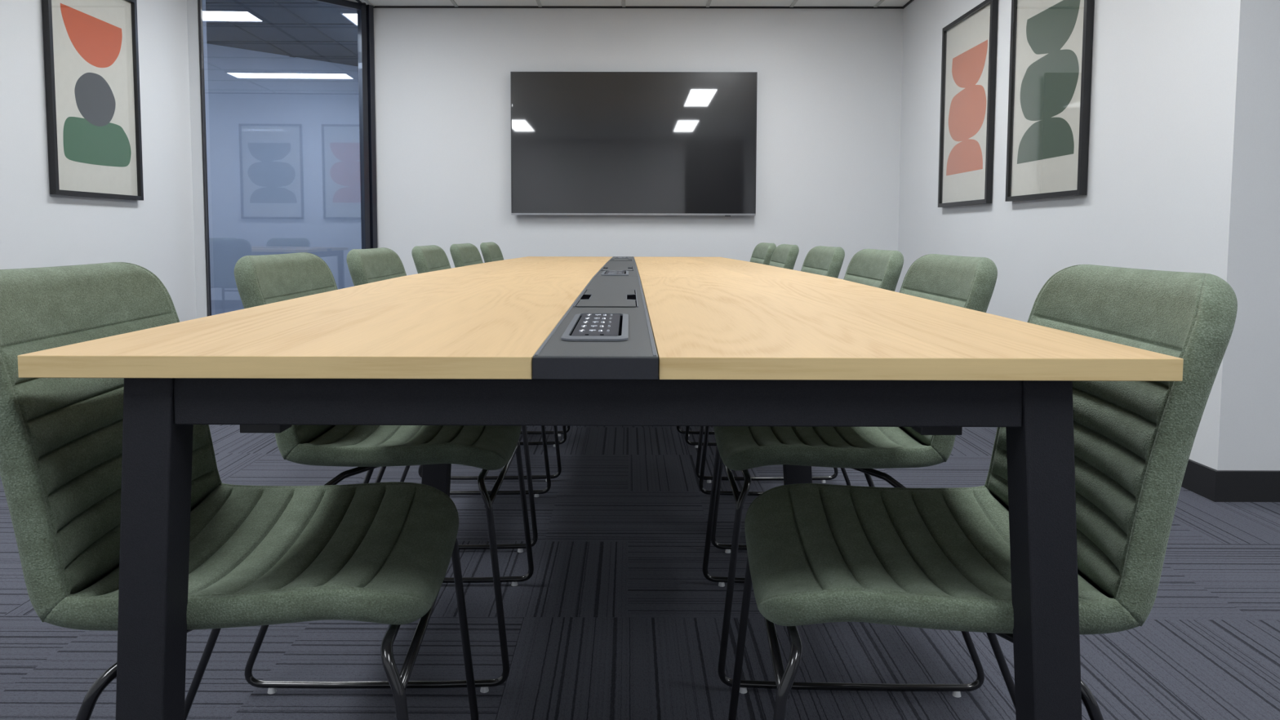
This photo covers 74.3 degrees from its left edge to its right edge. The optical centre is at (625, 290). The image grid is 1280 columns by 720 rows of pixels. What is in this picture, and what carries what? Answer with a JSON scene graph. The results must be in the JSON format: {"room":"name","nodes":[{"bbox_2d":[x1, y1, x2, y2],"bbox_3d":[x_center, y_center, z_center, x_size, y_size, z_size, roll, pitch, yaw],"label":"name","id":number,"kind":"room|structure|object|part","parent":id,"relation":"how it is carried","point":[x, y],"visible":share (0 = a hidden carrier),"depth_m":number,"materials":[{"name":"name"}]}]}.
{"room":"office","nodes":[
{"label":"office","id":0,"kind":"room"},
{"bbox_2d":[0,0,196,321],"bbox_3d":[-2.789,-0.553,1.837,0.100,2.617,6.958,0,4,0],"label":"wall","id":1,"kind":"structure","parent":0,"point":[39,228],"depth_m":4.48,"materials":[{"name":"white paint"}]},
{"bbox_2d":[41,0,143,200],"bbox_3d":[-2.710,-1.028,4.325,0.032,1.100,0.723,0,4,0],"label":"framed print","id":2,"kind":"object","parent":1,"relation":"attached to","point":[91,46],"visible":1,"depth_m":4.31,"materials":[{"name":"beige paper"}]},
{"bbox_2d":[186,0,214,318],"bbox_3d":[-2.743,-0.736,5.365,0.165,2.517,0.105,0,4,0],"label":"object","id":3,"kind":"structure","parent":1,"relation":"attached to","point":[192,5],"depth_m":5.33,"materials":[{"name":"white paint"}]},
{"bbox_2d":[206,43,361,315],"bbox_3d":[-3.370,-0.939,7.658,4.342,2.617,0.100,-4,5,-45],"label":"wall","id":4,"kind":"structure","parent":0,"point":[285,144],"depth_m":7.77,"materials":[{"name":"paint"}]},
{"bbox_2d":[205,0,910,66],"bbox_3d":[-0.332,-1.926,3.652,9.100,0.106,10.780,0,4,0],"label":"ceiling","id":5,"kind":"structure","parent":0,"point":[301,28],"depth_m":6.37,"materials":[{"name":"tile"}]},
{"bbox_2d":[340,12,357,26],"bbox_3d":[-1.950,-2.090,6.885,0.304,0.012,1.324,0,4,0],"label":"recessed light","id":6,"kind":"object","parent":5,"relation":"in","point":[351,16],"visible":0.17,"depth_m":6.33,"materials":[{"name":"white plastic"}]},
{"bbox_2d":[343,13,357,24],"bbox_3d":[-1.950,-2.092,6.884,0.280,0.007,1.300,0,4,0],"label":"diffuser","id":7,"kind":"object","parent":6,"relation":"attached to","point":[353,18],"depth_m":6.36,"materials":[{"name":"white plastic"}]},
{"bbox_2d":[373,8,903,292],"bbox_3d":[0.075,-0.835,6.204,3.832,2.617,0.120,0,4,0],"label":"wall","id":8,"kind":"structure","parent":0,"point":[829,84],"depth_m":6.12,"materials":[{"name":"white paint"}]},
{"bbox_2d":[198,0,377,316],"bbox_3d":[-2.242,-0.759,5.729,0.081,2.516,1.170,4,5,44],"label":"window","id":9,"kind":"structure","parent":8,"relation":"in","point":[365,12],"depth_m":6.05,"materials":[{"name":"black metal"}]},
{"bbox_2d":[510,71,757,216],"bbox_3d":[0.057,-1.050,6.093,1.762,1.025,0.064,0,4,0],"label":"television","id":10,"kind":"object","parent":8,"relation":"attached to","point":[583,143],"visible":1,"depth_m":6.06,"materials":[{"name":"black glass"}]},
{"bbox_3d":[0.056,-0.550,6.101,1.762,0.013,0.017,0,4,0],"label":"trim","id":11,"kind":"part","parent":10,"relation":"part of","materials":[{"name":"silver metal"}]},
{"bbox_2d":[373,0,913,8],"bbox_3d":[-0.378,-1.775,2.172,4.714,0.012,7.806,0,4,0],"label":"trim","id":12,"kind":"structure","parent":8,"relation":"attached to","point":[910,1],"depth_m":6.05,"materials":[{"name":"black paint"}]},
{"bbox_2d":[0,424,1279,719],"bbox_3d":[-1.336,0.639,4.447,11.300,0.100,12.220,0,4,0],"label":"floor","id":13,"kind":"structure","parent":0,"point":[618,616],"depth_m":1.87,"materials":[{"name":"grey carpet"}]},
{"bbox_2d":[0,262,479,719],"bbox_3d":[-0.510,0.386,1.175,0.550,0.841,0.513,0,4,-4],"label":"chair","id":14,"kind":"object","parent":13,"relation":"on","point":[381,553],"visible":0.77,"depth_m":1.07,"materials":[{"name":"green fabric"}]},
{"bbox_3d":[-0.713,0.178,1.147,0.142,0.424,0.444,0,4,-4],"label":"backrest","id":15,"kind":"part","parent":14,"relation":"part of","materials":[{"name":"green fabric"}]},
{"bbox_3d":[-0.478,0.603,1.016,0.511,0.415,0.158,0,4,-4],"label":"sled leg","id":16,"kind":"part","parent":14,"relation":"part of","materials":[{"name":"black metal"}]},
{"bbox_3d":[-0.477,0.370,1.177,0.449,0.083,0.444,0,4,-4],"label":"seat","id":17,"kind":"part","parent":14,"relation":"part of","materials":[{"name":"green fabric"}]},
{"bbox_3d":[-0.504,0.580,1.365,0.511,0.415,0.158,0,4,-4],"label":"sled leg","id":18,"kind":"part","parent":14,"relation":"part of","materials":[{"name":"black metal"}]},
{"bbox_2d":[234,252,533,693],"bbox_3d":[-0.503,0.341,1.856,0.550,0.841,0.513,0,4,-1],"label":"chair","id":19,"kind":"object","parent":13,"relation":"on","point":[263,279],"visible":0.61,"depth_m":1.66,"materials":[{"name":"green fabric"}]},
{"bbox_3d":[-0.706,0.132,1.839,0.142,0.424,0.444,0,4,-1],"label":"backrest","id":20,"kind":"part","parent":19,"relation":"part of","materials":[{"name":"green fabric"}]},
{"bbox_3d":[-0.481,0.558,1.695,0.511,0.415,0.158,0,4,-1],"label":"sled leg","id":21,"kind":"part","parent":19,"relation":"part of","materials":[{"name":"black metal"}]},
{"bbox_3d":[-0.469,0.325,1.855,0.449,0.083,0.444,0,4,-1],"label":"seat","id":22,"kind":"part","parent":19,"relation":"part of","materials":[{"name":"green fabric"}]},
{"bbox_3d":[-0.486,0.535,2.045,0.511,0.415,0.158,0,4,-1],"label":"sled leg","id":23,"kind":"part","parent":19,"relation":"part of","materials":[{"name":"black metal"}]},
{"bbox_2d":[346,247,551,552],"bbox_3d":[-0.523,0.293,2.576,0.550,0.841,0.513,0,4,-1],"label":"chair","id":24,"kind":"object","parent":13,"relation":"on","point":[365,266],"visible":0.12,"depth_m":2.45,"materials":[{"name":"green fabric"}]},
{"bbox_3d":[-0.726,0.085,2.560,0.142,0.424,0.444,0,4,-1],"label":"backrest","id":25,"kind":"part","parent":24,"relation":"part of","materials":[{"name":"green fabric"}]},
{"bbox_3d":[-0.501,0.511,2.415,0.511,0.415,0.158,0,4,-1],"label":"sled leg","id":26,"kind":"part","parent":24,"relation":"part of","materials":[{"name":"black metal"}]},
{"bbox_3d":[-0.506,0.487,2.765,0.511,0.415,0.158,0,4,-1],"label":"sled leg","id":27,"kind":"part","parent":24,"relation":"part of","materials":[{"name":"black metal"}]},
{"bbox_2d":[411,244,566,481],"bbox_3d":[-0.512,0.249,3.246,0.550,0.841,0.513,0,4,-2],"label":"chair","id":28,"kind":"object","parent":13,"relation":"on","point":[431,258],"visible":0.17,"depth_m":3.03,"materials":[{"name":"green fabric"}]},
{"bbox_3d":[-0.716,0.041,3.226,0.142,0.424,0.444,0,4,-2],"label":"backrest","id":29,"kind":"part","parent":28,"relation":"part of","materials":[{"name":"green fabric"}]},
{"bbox_3d":[-0.488,0.466,3.086,0.511,0.415,0.158,0,4,-2],"label":"sled leg","id":30,"kind":"part","parent":28,"relation":"part of","materials":[{"name":"black metal"}]},
{"bbox_3d":[-0.499,0.443,3.436,0.511,0.415,0.158,0,4,-2],"label":"sled leg","id":31,"kind":"part","parent":28,"relation":"part of","materials":[{"name":"black metal"}]},
{"bbox_2d":[480,241,503,262],"bbox_3d":[-0.505,0.157,4.642,0.550,0.841,0.513,0,4,-1],"label":"chair","id":32,"kind":"object","parent":13,"relation":"on","point":[491,251],"visible":0.17,"depth_m":4.59,"materials":[{"name":"green fabric"}]},
{"bbox_2d":[449,243,569,435],"bbox_3d":[-0.513,0.203,3.939,0.550,0.841,0.513,0,4,1],"label":"chair","id":33,"kind":"object","parent":13,"relation":"on","point":[464,254],"visible":0.13,"depth_m":3.81,"materials":[{"name":"green fabric"}]},
{"bbox_3d":[-0.716,-0.006,3.930,0.142,0.424,0.444,0,4,1],"label":"backrest","id":34,"kind":"part","parent":33,"relation":"part of","materials":[{"name":"green fabric"}]},
{"bbox_3d":[-0.497,0.421,3.777,0.511,0.415,0.158,0,4,1],"label":"sled leg","id":35,"kind":"part","parent":33,"relation":"part of","materials":[{"name":"black metal"}]},
{"bbox_2d":[17,256,1183,719],"bbox_3d":[-0.020,0.294,3.097,1.200,0.772,4.422,0,4,0],"label":"meeting table","id":36,"kind":"object","parent":13,"relation":"on","point":[528,340],"visible":0.97,"depth_m":0.90,"materials":[{"name":"brown wood"}]},
{"bbox_3d":[-0.527,0.453,0.939,0.097,0.730,0.048,0,4,0],"label":"leg","id":37,"kind":"part","parent":36,"relation":"part of","materials":[{"name":"black metal"}]},
{"bbox_3d":[-0.359,0.027,1.605,0.531,0.032,1.472,0,4,0],"label":"tabletop panel","id":38,"kind":"part","parent":36,"relation":"part of","materials":[{"name":"brown wood"}]},
{"bbox_3d":[-0.522,0.354,2.366,0.117,0.739,0.048,0,4,0],"label":"leg","id":39,"kind":"part","parent":36,"relation":"part of","materials":[{"name":"black metal"}]},
{"bbox_3d":[-0.354,-0.071,3.075,0.531,0.031,1.472,0,4,0],"label":"tabletop panel","id":40,"kind":"part","parent":36,"relation":"part of","materials":[{"name":"brown wood"}]},
{"bbox_3d":[-0.348,-0.158,4.546,0.531,0.036,1.472,0,4,0],"label":"tabletop panel","id":41,"kind":"part","parent":36,"relation":"part of","materials":[{"name":"brown wood"}]},
{"bbox_3d":[-0.028,0.014,1.603,0.125,0.010,1.472,0,4,0],"label":"edge trim","id":42,"kind":"part","parent":36,"relation":"part of","materials":[{"name":"grey plastic"}]},
{"bbox_3d":[-0.023,-0.083,3.074,0.125,0.009,1.470,0,4,0],"label":"edge trim","id":43,"kind":"part","parent":36,"relation":"part of","materials":[{"name":"grey plastic"}]},
{"bbox_3d":[0.317,-0.156,4.544,0.538,0.036,1.472,0,4,0],"label":"tabletop panel","id":44,"kind":"part","parent":36,"relation":"part of","materials":[{"name":"brown wood"}]},
{"bbox_3d":[0.312,-0.069,3.073,0.538,0.031,1.472,0,4,0],"label":"tabletop panel","id":45,"kind":"part","parent":36,"relation":"part of","materials":[{"name":"brown wood"}]},
{"bbox_3d":[0.473,0.357,2.362,0.120,0.739,0.048,0,4,0],"label":"leg","id":46,"kind":"part","parent":36,"relation":"part of","materials":[{"name":"black metal"}]},
{"bbox_3d":[0.306,0.028,1.603,0.538,0.032,1.472,0,4,0],"label":"tabletop panel","id":47,"kind":"part","parent":36,"relation":"part of","materials":[{"name":"brown wood"}]},
{"bbox_3d":[0.467,0.455,0.935,0.100,0.730,0.048,0,4,0],"label":"leg","id":48,"kind":"part","parent":36,"relation":"part of","materials":[{"name":"black metal"}]},
{"bbox_2d":[676,244,799,435],"bbox_3d":[0.505,0.206,3.935,0.550,0.841,0.513,0,4,1],"label":"chair","id":49,"kind":"object","parent":13,"relation":"on","point":[784,255],"visible":0.14,"depth_m":3.78,"materials":[{"name":"green fabric"}]},
{"bbox_3d":[0.481,0.423,3.774,0.511,0.415,0.158,0,4,1],"label":"sled leg","id":50,"kind":"part","parent":49,"relation":"part of","materials":[{"name":"black metal"}]},
{"bbox_3d":[0.710,-0.002,3.917,0.142,0.424,0.444,0,4,1],"label":"backrest","id":51,"kind":"part","parent":49,"relation":"part of","materials":[{"name":"green fabric"}]},
{"bbox_2d":[749,242,776,265],"bbox_3d":[0.526,0.159,4.639,0.550,0.841,0.513,0,4,-1],"label":"chair","id":52,"kind":"object","parent":13,"relation":"on","point":[762,252],"visible":0.16,"depth_m":4.62,"materials":[{"name":"green fabric"}]},
{"bbox_2d":[684,245,844,483],"bbox_3d":[0.524,0.251,3.244,0.550,0.841,0.513,0,4,0],"label":"chair","id":53,"kind":"object","parent":13,"relation":"on","point":[828,261],"visible":0.12,"depth_m":3.02,"materials":[{"name":"green fabric"}]},
{"bbox_3d":[0.503,0.446,3.433,0.511,0.415,0.158,0,4,0],"label":"sled leg","id":54,"kind":"part","parent":53,"relation":"part of","materials":[{"name":"black metal"}]},
{"bbox_3d":[0.505,0.469,3.082,0.511,0.415,0.158,0,4,0],"label":"sled leg","id":55,"kind":"part","parent":53,"relation":"part of","materials":[{"name":"black metal"}]},
{"bbox_3d":[0.729,0.044,3.231,0.142,0.424,0.444,0,4,0],"label":"backrest","id":56,"kind":"part","parent":53,"relation":"part of","materials":[{"name":"green fabric"}]},
{"bbox_2d":[698,248,903,553],"bbox_3d":[0.518,0.296,2.573,0.550,0.841,0.513,0,4,1],"label":"chair","id":57,"kind":"object","parent":13,"relation":"on","point":[880,268],"visible":0.14,"depth_m":2.50,"materials":[{"name":"green fabric"}]},
{"bbox_3d":[0.501,0.490,2.762,0.511,0.415,0.158,0,4,1],"label":"sled leg","id":58,"kind":"part","parent":57,"relation":"part of","materials":[{"name":"black metal"}]},
{"bbox_3d":[0.494,0.513,2.412,0.511,0.415,0.158,0,4,1],"label":"sled leg","id":59,"kind":"part","parent":57,"relation":"part of","materials":[{"name":"black metal"}]},
{"bbox_3d":[0.722,0.088,2.555,0.142,0.424,0.444,0,4,1],"label":"backrest","id":60,"kind":"part","parent":57,"relation":"part of","materials":[{"name":"green fabric"}]},
{"bbox_2d":[702,253,997,697],"bbox_3d":[0.462,0.343,1.852,0.550,0.841,0.513,0,4,2],"label":"chair","id":61,"kind":"object","parent":13,"relation":"on","point":[964,282],"visible":0.55,"depth_m":1.65,"materials":[{"name":"green fabric"}]},
{"bbox_3d":[0.447,0.537,2.041,0.511,0.415,0.158,0,4,2],"label":"sled leg","id":62,"kind":"part","parent":61,"relation":"part of","materials":[{"name":"black metal"}]},
{"bbox_3d":[0.429,0.327,1.852,0.449,0.083,0.444,0,4,2],"label":"seat","id":63,"kind":"part","parent":61,"relation":"part of","materials":[{"name":"green fabric"}]},
{"bbox_3d":[0.437,0.561,1.691,0.511,0.415,0.158,0,4,2],"label":"sled leg","id":64,"kind":"part","parent":61,"relation":"part of","materials":[{"name":"black metal"}]},
{"bbox_3d":[0.667,0.136,1.832,0.142,0.424,0.444,0,4,2],"label":"backrest","id":65,"kind":"part","parent":61,"relation":"part of","materials":[{"name":"green fabric"}]},
{"bbox_2d":[728,264,1237,719],"bbox_3d":[0.432,0.388,1.172,0.550,0.841,0.513,0,4,5],"label":"chair","id":66,"kind":"object","parent":13,"relation":"on","point":[935,558],"visible":0.77,"depth_m":1.05,"materials":[{"name":"green fabric"}]},
{"bbox_3d":[0.427,0.582,1.362,0.511,0.415,0.158,0,4,5],"label":"sled leg","id":67,"kind":"part","parent":66,"relation":"part of","materials":[{"name":"black metal"}]},
{"bbox_3d":[0.398,0.605,1.013,0.511,0.415,0.158,0,4,5],"label":"sled leg","id":68,"kind":"part","parent":66,"relation":"part of","materials":[{"name":"black metal"}]},
{"bbox_3d":[0.400,0.372,1.174,0.449,0.083,0.444,0,4,5],"label":"seat","id":69,"kind":"part","parent":66,"relation":"part of","materials":[{"name":"green fabric"}]},
{"bbox_3d":[0.636,0.182,1.142,0.142,0.424,0.444,0,4,5],"label":"backrest","id":70,"kind":"part","parent":66,"relation":"part of","materials":[{"name":"green fabric"}]},
{"bbox_2d":[897,0,1271,470],"bbox_3d":[2.035,-0.718,4.499,0.100,2.617,3.524,0,4,0],"label":"wall","id":71,"kind":"structure","parent":0,"point":[1179,87],"depth_m":3.23,"materials":[{"name":"white paint"}]},
{"bbox_2d":[937,0,998,207],"bbox_3d":[1.968,-1.044,4.891,0.032,1.100,0.718,0,4,0],"label":"framed print","id":72,"kind":"object","parent":71,"relation":"attached to","point":[969,42],"visible":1,"depth_m":4.85,"materials":[{"name":"beige paper"}]},
{"bbox_2d":[1004,0,1093,201],"bbox_3d":[1.965,-0.982,3.943,0.032,1.100,0.718,0,4,0],"label":"framed print","id":73,"kind":"object","parent":71,"relation":"attached to","point":[1051,46],"visible":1,"depth_m":3.92,"materials":[{"name":"beige paper"}]},
{"bbox_2d":[1181,458,1220,502],"bbox_3d":[1.975,0.540,4.515,0.014,0.103,3.418,0,4,0],"label":"baseboard","id":74,"kind":"structure","parent":71,"relation":"attached to","point":[1202,480],"depth_m":2.88,"materials":[{"name":"black paint"}]},
{"bbox_2d":[1247,0,1279,470],"bbox_3d":[3.195,-0.602,2.786,2.233,2.617,0.100,0,4,0],"label":"wall","id":75,"kind":"structure","parent":0,"point":[1264,450],"depth_m":2.78,"materials":[{"name":"white paint"}]},
{"bbox_2d":[1217,470,1279,502],"bbox_3d":[3.092,0.655,2.813,2.233,0.103,0.014,0,4,0],"label":"baseboard","id":76,"kind":"structure","parent":75,"relation":"attached to","point":[1235,486],"depth_m":2.81,"materials":[{"name":"black paint"}]}
]}

